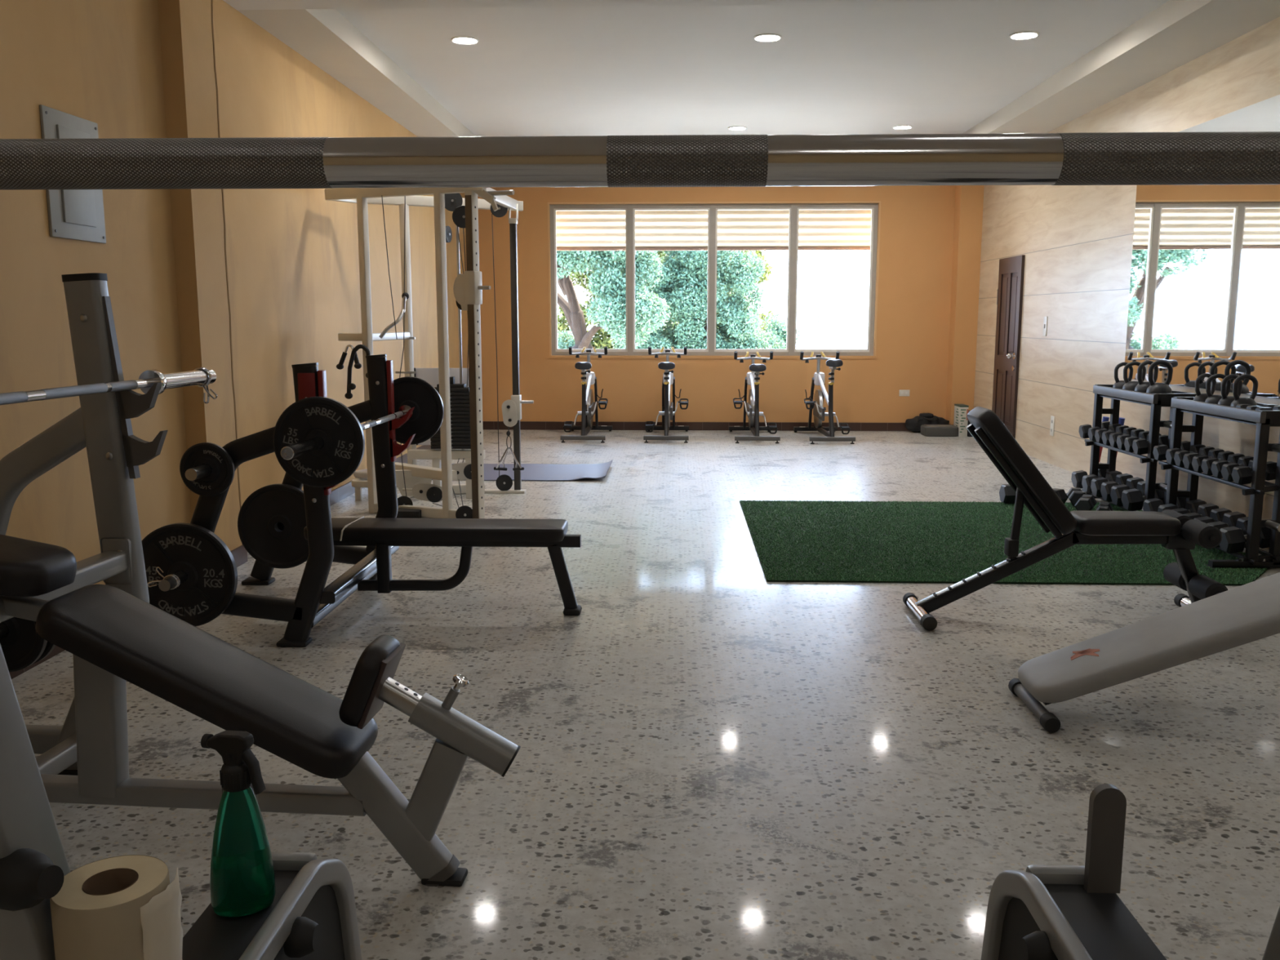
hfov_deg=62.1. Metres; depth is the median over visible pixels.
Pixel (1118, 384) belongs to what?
kettlebell
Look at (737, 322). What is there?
tree
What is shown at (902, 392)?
wall outlet
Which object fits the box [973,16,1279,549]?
wall
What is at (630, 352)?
window
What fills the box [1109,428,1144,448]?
dumbbell
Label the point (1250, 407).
dumbbell
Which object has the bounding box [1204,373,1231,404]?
kettlebell
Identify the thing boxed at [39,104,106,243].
electrical panel
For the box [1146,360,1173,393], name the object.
kettlebell
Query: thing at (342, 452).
weight plate
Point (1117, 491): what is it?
dumbbell
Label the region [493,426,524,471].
v-handle
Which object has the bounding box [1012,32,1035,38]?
diffuser
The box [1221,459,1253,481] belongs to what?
dumbbell
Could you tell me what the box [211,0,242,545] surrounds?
trim
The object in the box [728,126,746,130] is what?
recessed light
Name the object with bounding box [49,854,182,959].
paper towel roll
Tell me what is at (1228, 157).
barbell
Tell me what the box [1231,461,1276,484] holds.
dumbbell
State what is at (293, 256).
wall
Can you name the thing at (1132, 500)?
dumbbell
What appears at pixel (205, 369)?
spring collar
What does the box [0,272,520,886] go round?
bench
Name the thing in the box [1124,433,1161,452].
dumbbell
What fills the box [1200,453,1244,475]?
dumbbell
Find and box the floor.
[11,429,1279,959]
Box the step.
[920,424,958,436]
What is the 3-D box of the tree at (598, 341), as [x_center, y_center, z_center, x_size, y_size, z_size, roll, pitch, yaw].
[0.419,-3.865,28.511,7.371,8.255,2.514,0,9,2]
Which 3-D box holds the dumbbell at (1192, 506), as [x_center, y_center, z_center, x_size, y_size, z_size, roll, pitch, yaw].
[3.508,0.212,6.874,0.290,0.168,0.148,0,9,2]
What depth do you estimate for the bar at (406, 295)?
7.64 m
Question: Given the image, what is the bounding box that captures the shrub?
[760,313,800,349]
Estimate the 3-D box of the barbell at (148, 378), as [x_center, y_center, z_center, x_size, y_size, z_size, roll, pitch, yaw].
[-1.546,-0.199,2.597,0.078,0.078,2.020,1,9,5]
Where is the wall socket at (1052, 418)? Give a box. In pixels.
[1049,415,1054,435]
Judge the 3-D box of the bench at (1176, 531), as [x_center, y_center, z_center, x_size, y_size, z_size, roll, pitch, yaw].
[1.980,0.161,4.942,1.397,0.991,0.473,0,9,2]
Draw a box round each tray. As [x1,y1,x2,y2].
[1099,395,1170,406]
[1178,409,1279,426]
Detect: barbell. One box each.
[0,131,1279,189]
[0,368,216,404]
[280,404,413,459]
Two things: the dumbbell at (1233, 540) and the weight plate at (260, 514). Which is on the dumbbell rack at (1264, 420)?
the dumbbell at (1233, 540)
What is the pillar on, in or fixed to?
attached to the wall at (917, 222)
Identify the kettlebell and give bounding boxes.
[1112,362,1133,389]
[1122,361,1146,391]
[1134,360,1158,392]
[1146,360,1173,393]
[1192,373,1216,402]
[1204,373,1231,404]
[1217,373,1242,406]
[1230,373,1257,407]
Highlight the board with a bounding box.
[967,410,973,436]
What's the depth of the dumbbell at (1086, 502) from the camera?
7.57 m
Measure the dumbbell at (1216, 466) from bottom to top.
0.128 m
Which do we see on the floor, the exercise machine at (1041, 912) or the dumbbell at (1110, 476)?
the exercise machine at (1041, 912)
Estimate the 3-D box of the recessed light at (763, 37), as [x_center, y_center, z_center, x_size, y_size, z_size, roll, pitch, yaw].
[0.901,-3.121,7.509,0.196,0.010,0.196,0,9,2]
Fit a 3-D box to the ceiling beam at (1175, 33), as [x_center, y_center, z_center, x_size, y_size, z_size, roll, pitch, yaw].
[3.684,-3.340,9.444,0.570,0.160,6.820,0,9,2]
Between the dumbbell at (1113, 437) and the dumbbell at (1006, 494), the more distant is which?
the dumbbell at (1006, 494)
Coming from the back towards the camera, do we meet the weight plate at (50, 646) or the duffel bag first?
the duffel bag
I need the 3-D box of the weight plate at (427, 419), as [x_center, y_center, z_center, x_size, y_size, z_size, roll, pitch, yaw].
[-1.235,-0.372,5.710,0.364,0.364,0.036,0,9,2]
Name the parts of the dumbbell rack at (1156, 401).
shelf arm, post, shelf rail, post, shelf rail, rail, shelf arm, post, post, rail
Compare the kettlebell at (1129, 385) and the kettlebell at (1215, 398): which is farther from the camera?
the kettlebell at (1129, 385)
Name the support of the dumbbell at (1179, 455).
on the dumbbell rack at (1264, 420)
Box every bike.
[560,346,612,442]
[643,346,688,443]
[728,351,780,443]
[793,351,855,444]
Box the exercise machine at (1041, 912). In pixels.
[0,644,1279,959]
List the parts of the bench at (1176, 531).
backrest rail, backrest rail, leg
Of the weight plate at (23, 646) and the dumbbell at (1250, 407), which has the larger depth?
the dumbbell at (1250, 407)
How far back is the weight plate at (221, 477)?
4.43 m
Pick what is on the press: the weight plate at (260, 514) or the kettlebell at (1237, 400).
the weight plate at (260, 514)
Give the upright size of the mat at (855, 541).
0.019 m
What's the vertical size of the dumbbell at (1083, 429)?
0.134 m
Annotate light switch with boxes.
[1042,316,1047,336]
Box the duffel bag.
[905,413,949,432]
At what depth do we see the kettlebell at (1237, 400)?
6.26 m
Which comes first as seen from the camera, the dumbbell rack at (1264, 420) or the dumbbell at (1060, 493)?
the dumbbell rack at (1264, 420)
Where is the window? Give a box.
[547,200,880,358]
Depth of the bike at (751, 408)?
12.35 m
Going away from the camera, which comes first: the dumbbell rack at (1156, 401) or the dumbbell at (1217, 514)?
the dumbbell at (1217, 514)
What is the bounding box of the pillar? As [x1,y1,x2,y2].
[945,185,984,424]
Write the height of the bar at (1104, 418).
0.631 m
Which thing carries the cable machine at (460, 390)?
on the floor
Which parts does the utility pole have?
bracket arm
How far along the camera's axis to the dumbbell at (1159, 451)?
6.99 m
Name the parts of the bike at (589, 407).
fork blade, handlebar post, fork crown, fork blade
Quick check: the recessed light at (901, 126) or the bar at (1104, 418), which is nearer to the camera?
the bar at (1104, 418)
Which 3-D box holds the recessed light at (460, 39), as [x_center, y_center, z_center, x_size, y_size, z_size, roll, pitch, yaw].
[-1.248,-3.132,7.582,0.196,0.010,0.196,0,9,2]
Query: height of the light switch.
0.190 m
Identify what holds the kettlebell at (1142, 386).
on the dumbbell rack at (1156, 401)
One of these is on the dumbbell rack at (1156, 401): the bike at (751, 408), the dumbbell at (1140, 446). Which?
the dumbbell at (1140, 446)
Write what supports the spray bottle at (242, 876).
on the exercise machine at (1041, 912)
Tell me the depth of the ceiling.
8.18 m
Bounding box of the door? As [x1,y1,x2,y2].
[991,254,1025,439]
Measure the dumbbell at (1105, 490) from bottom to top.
0.174 m
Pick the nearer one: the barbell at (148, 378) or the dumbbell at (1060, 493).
the barbell at (148, 378)
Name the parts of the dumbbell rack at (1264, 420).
shelf arm, post, post, shelf rail, rail, shelf rail, shelf arm, post, shelf arm, rail, shelf rail, shelf rail, post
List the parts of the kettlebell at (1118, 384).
handle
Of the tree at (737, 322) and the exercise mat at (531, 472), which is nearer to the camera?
the exercise mat at (531, 472)
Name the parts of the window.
sash, sash, sill, sash, sash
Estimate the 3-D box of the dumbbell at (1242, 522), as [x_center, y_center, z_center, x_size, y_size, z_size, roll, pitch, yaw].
[3.486,0.305,6.249,0.296,0.174,0.154,0,9,2]
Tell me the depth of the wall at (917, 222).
13.24 m
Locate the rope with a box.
[344,344,370,399]
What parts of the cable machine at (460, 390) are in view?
row handle, foot leg, foot plate, post, foot frame, post, stack leg, post, stack plate, stack plate, stack plate, stack plate, selector stem, stack plate, stack plate, stack plate, stack plate, stack plate, stack plate, guide rod, stack plate, stack plate, stack plate, stack plate, stack plate, swivel plate, stack leg, drilled post, handle, plate, guide post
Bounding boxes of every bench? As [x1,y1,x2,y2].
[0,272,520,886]
[902,406,1227,631]
[1008,572,1279,733]
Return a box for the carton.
[953,404,968,436]
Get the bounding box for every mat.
[431,460,612,480]
[739,500,1269,586]
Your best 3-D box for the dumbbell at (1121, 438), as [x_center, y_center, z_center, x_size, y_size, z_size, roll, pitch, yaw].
[3.537,-0.282,7.596,0.242,0.134,0.116,0,9,2]
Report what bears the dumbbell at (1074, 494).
on the mat at (855, 541)
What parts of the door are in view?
handle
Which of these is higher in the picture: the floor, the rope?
the rope
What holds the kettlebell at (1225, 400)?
on the dumbbell rack at (1264, 420)
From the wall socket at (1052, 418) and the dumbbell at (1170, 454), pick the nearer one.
the dumbbell at (1170, 454)
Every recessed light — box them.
[450,35,479,44]
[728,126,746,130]
[753,33,782,41]
[893,124,912,128]
[1009,31,1039,39]
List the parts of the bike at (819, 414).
fork blade, crank arm, handlebar post, fork crown, fork blade, seat post, crank arm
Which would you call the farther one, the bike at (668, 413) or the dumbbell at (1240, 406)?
the bike at (668, 413)
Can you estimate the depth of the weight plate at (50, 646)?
3.45 m
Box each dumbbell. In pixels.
[999,484,1016,503]
[1052,488,1067,503]
[1066,487,1084,506]
[1071,469,1106,488]
[1074,494,1097,511]
[1078,421,1110,439]
[1081,470,1122,493]
[1088,423,1121,441]
[1090,473,1133,497]
[1094,425,1128,443]
[1095,502,1113,511]
[1100,476,1143,502]
[1102,426,1137,445]
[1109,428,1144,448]
[1110,480,1145,506]
[1116,431,1149,449]
[1120,488,1164,511]
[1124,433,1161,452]
[1132,435,1168,454]
[1142,497,1186,511]
[1152,440,1190,461]
[1157,498,1206,513]
[1165,444,1205,464]
[1171,503,1219,517]
[1173,446,1214,467]
[1182,448,1224,470]
[1183,507,1231,521]
[1191,450,1234,472]
[1194,511,1246,527]
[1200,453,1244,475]
[1207,516,1248,547]
[1210,455,1253,478]
[1219,526,1271,553]
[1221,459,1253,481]
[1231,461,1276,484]
[1235,404,1278,420]
[1246,405,1279,422]
[1254,407,1272,422]
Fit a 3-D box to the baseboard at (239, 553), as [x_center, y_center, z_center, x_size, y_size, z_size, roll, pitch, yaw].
[-2.387,0.614,4.918,0.122,0.105,17.370,0,9,2]
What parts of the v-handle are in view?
frame, frame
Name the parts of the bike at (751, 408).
fork blade, fork crown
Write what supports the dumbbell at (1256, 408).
on the dumbbell rack at (1264, 420)
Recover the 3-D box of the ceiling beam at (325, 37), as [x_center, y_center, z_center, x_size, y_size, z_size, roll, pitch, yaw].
[-2.062,-3.370,9.639,0.410,0.160,6.820,0,9,2]
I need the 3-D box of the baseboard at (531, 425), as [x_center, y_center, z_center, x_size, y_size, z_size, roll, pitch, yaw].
[0.963,-0.657,13.266,6.240,0.105,0.262,0,9,2]
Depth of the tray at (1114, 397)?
7.51 m
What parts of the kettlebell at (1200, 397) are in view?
handle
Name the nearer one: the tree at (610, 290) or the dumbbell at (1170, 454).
the dumbbell at (1170, 454)
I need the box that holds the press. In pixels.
[158,354,582,647]
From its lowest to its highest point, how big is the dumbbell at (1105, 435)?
0.134 m
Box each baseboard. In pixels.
[8,444,431,679]
[482,421,953,431]
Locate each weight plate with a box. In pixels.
[0,617,47,671]
[33,641,55,663]
[142,522,237,626]
[179,442,234,496]
[237,483,308,568]
[273,396,364,487]
[393,376,444,444]
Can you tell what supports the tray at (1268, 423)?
on the dumbbell rack at (1264, 420)
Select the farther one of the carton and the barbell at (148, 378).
the carton
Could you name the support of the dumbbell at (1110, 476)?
on the dumbbell rack at (1156, 401)
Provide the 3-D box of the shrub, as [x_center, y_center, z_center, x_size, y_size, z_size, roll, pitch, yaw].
[3.708,-1.814,26.788,1.461,4.726,0.977,0,9,2]
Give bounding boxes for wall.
[0,0,468,584]
[477,185,955,422]
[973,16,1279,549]
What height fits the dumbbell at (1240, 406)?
0.090 m
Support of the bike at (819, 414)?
on the floor
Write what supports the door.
in the wall at (1076, 242)
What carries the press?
on the floor
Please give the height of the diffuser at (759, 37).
0.004 m
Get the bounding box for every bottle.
[200,730,275,916]
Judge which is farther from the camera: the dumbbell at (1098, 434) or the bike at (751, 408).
the bike at (751, 408)
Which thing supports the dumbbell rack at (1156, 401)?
on the mat at (855, 541)
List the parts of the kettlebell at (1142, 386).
handle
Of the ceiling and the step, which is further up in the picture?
the ceiling
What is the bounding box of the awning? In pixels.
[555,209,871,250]
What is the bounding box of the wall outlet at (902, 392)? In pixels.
[898,389,909,395]
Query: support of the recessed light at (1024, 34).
in the ceiling
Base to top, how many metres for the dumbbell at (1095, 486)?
0.174 m
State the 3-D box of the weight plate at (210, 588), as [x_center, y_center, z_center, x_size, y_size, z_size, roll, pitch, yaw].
[-1.926,0.403,4.495,0.446,0.446,0.042,0,9,2]
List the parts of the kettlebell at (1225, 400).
handle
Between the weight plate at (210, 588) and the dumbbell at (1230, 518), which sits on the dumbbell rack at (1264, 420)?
the dumbbell at (1230, 518)
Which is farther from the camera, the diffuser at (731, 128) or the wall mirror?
the diffuser at (731, 128)
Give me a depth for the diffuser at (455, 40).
7.58 m
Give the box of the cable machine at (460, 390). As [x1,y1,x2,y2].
[324,187,533,518]
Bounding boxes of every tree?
[556,250,671,348]
[556,250,775,348]
[610,250,786,349]
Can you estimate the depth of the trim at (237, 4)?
6.13 m
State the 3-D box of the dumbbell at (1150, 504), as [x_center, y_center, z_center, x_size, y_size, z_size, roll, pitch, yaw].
[3.515,0.180,7.087,0.290,0.168,0.148,0,9,2]
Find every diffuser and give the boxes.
[453,38,475,43]
[729,127,744,129]
[756,35,778,40]
[894,126,910,128]
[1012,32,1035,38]
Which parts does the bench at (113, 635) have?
storage arm, short post, mounting plate, leg, seat post, pin knob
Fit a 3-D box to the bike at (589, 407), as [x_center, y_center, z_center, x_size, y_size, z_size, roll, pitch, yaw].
[-0.628,-1.043,12.616,0.530,1.063,1.274,0,9,2]
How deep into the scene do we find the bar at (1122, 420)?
8.32 m
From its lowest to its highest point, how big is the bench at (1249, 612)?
0.610 m
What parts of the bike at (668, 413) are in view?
fork blade, handlebar post, fork crown, fork blade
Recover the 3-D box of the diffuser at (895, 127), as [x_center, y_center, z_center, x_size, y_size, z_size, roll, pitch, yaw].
[2.724,-3.661,11.038,0.158,0.004,0.158,0,9,2]
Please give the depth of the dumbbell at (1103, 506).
7.36 m
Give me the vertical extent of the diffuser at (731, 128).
0.004 m
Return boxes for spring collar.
[147,566,180,589]
[193,367,217,403]
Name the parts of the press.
storage arm, catch panel, storage arm, post, leg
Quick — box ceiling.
[335,0,1167,136]
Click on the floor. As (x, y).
(715, 759)
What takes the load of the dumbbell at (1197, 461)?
on the dumbbell rack at (1264, 420)
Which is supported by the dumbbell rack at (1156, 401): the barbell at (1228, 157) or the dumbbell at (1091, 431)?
the dumbbell at (1091, 431)
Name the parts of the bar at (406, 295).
knob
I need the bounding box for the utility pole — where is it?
[800,249,832,349]
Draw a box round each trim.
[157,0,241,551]
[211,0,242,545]
[222,0,1192,9]
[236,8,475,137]
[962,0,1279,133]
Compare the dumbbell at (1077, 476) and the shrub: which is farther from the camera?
the shrub
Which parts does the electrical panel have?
panel door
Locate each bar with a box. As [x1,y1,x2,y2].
[378,292,408,338]
[1098,416,1109,462]
[1115,417,1124,458]
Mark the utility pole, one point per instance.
(824, 313)
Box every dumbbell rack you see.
[1065,384,1196,511]
[1158,396,1279,568]
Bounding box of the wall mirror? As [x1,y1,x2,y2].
[1124,94,1279,399]
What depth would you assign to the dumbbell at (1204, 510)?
6.68 m
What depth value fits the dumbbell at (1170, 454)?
6.81 m
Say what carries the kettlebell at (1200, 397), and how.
on the dumbbell rack at (1264, 420)

